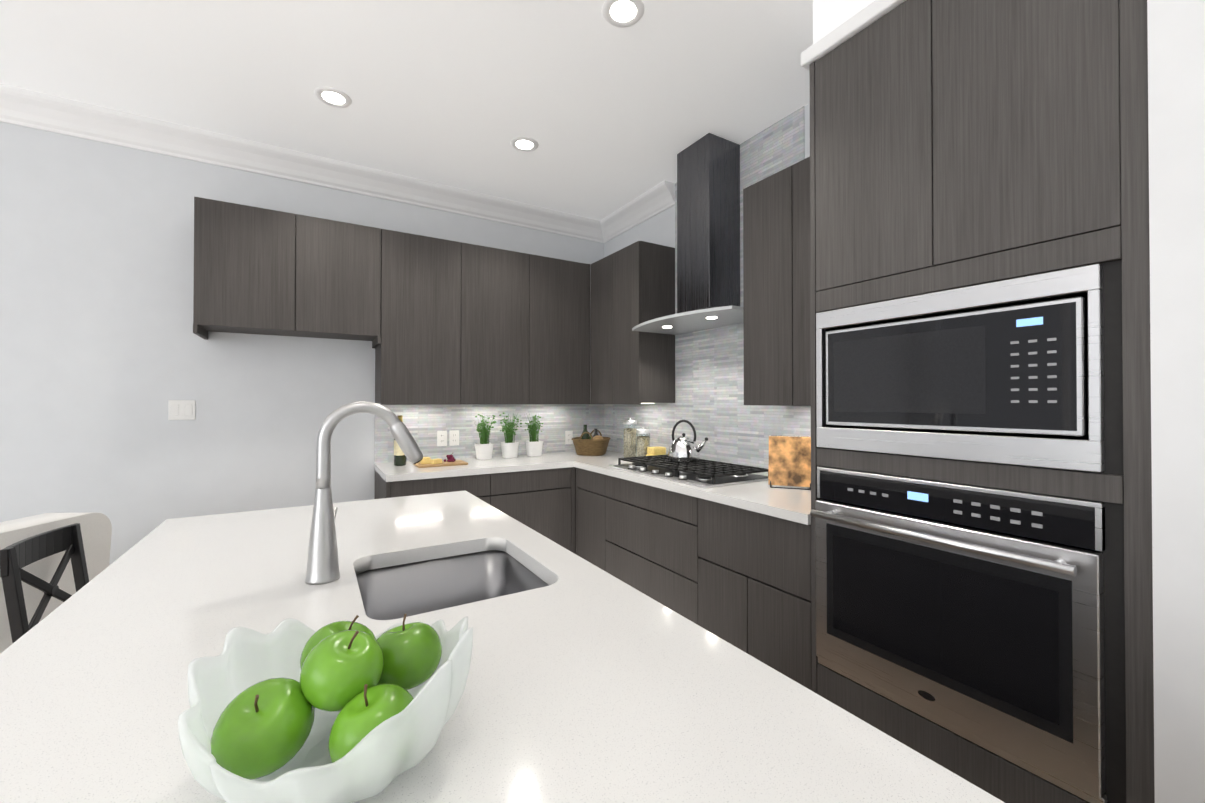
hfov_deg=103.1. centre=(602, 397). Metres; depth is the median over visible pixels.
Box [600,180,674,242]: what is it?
crown molding
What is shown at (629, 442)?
canister
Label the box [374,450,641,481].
countertop
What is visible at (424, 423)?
wall tile
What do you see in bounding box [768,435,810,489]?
easel
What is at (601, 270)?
upper cabinet
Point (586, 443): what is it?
wicker basket
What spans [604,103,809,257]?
wall
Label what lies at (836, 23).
ceiling soffit
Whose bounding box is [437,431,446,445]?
electrical outlet
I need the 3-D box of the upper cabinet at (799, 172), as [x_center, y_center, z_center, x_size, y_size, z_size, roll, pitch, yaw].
[1.106,-0.534,2.197,0.328,1.120,0.299,0,-1,-31]
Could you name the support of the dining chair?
on the floor
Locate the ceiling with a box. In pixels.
[0,0,812,220]
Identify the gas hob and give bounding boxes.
[609,454,768,487]
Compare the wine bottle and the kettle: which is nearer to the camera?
the kettle
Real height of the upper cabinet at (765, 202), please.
1.120 m
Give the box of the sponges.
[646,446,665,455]
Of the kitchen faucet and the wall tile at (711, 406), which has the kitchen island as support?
the kitchen faucet
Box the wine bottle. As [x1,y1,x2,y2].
[394,415,406,465]
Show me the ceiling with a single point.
(609, 118)
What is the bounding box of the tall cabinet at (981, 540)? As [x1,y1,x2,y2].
[809,0,1154,802]
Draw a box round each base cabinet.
[374,470,493,506]
[494,466,569,550]
[578,470,601,568]
[602,474,693,621]
[694,498,811,690]
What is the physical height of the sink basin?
0.198 m
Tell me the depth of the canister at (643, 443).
3.47 m
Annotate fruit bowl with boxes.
[178,614,472,802]
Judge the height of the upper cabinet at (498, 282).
1.120 m
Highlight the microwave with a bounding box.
[816,264,1103,471]
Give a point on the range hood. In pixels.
(708, 230)
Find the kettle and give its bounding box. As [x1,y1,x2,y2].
[668,419,707,461]
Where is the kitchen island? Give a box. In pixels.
[0,491,1004,802]
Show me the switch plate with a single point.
(181, 409)
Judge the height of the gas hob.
0.057 m
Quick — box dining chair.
[0,523,88,642]
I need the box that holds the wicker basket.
[572,424,610,455]
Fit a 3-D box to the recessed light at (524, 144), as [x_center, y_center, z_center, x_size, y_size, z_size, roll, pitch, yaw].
[-0.479,-1.554,2.938,0.172,0.006,0.172,0,-1,-31]
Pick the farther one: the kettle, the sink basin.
the kettle
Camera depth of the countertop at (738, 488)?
2.48 m
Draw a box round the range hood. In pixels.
[632,133,742,334]
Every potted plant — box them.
[474,414,495,459]
[499,412,521,457]
[525,413,543,456]
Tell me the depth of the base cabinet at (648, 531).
2.68 m
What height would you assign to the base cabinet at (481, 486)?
0.880 m
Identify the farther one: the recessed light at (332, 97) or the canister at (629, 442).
the canister at (629, 442)
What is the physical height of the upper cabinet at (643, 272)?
1.120 m
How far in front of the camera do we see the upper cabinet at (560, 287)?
3.72 m
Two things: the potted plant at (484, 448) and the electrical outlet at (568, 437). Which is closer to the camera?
the potted plant at (484, 448)
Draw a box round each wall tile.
[374,400,603,462]
[604,106,810,475]
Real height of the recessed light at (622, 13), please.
0.006 m
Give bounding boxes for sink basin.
[356,550,548,619]
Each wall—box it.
[0,122,603,564]
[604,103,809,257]
[1147,0,1204,802]
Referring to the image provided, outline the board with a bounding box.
[413,453,467,467]
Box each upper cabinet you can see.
[193,196,300,336]
[297,214,384,343]
[373,229,464,403]
[465,243,532,403]
[533,255,588,403]
[589,254,612,403]
[613,241,674,403]
[743,167,788,405]
[789,156,810,405]
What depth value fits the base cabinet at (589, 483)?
3.27 m
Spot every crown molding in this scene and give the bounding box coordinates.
[0,83,603,242]
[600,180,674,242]
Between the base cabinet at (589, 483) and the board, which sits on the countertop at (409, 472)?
the board
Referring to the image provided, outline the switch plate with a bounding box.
[168,400,194,419]
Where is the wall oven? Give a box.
[810,467,1106,802]
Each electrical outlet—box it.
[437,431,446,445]
[449,430,458,445]
[565,431,572,443]
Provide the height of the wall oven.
0.733 m
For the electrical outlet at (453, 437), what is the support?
attached to the wall tile at (424, 423)
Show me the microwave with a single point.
(1003, 371)
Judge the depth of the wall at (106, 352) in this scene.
2.73 m
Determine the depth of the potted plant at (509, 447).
3.64 m
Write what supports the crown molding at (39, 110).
attached to the wall at (106, 352)
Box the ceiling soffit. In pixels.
[801,0,905,70]
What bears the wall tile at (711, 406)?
attached to the wall at (659, 228)
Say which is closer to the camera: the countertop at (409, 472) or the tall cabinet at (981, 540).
the tall cabinet at (981, 540)
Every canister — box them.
[623,418,636,457]
[636,427,649,456]
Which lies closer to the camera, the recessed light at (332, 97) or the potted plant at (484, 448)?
the recessed light at (332, 97)
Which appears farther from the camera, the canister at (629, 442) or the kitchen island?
the canister at (629, 442)
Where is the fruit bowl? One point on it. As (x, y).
(289, 710)
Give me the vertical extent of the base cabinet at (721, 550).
0.880 m
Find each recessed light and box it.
[314,86,351,107]
[510,136,538,151]
[602,0,644,27]
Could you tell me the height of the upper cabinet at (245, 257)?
0.690 m
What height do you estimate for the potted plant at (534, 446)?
0.344 m
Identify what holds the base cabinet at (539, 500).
on the floor
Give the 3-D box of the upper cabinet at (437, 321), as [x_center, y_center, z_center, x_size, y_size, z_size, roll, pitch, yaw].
[-1.285,-0.525,3.334,0.507,1.120,0.328,0,-1,-31]
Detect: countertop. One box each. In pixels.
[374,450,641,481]
[574,456,810,525]
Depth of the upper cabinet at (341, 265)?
2.95 m
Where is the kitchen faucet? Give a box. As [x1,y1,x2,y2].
[305,401,422,584]

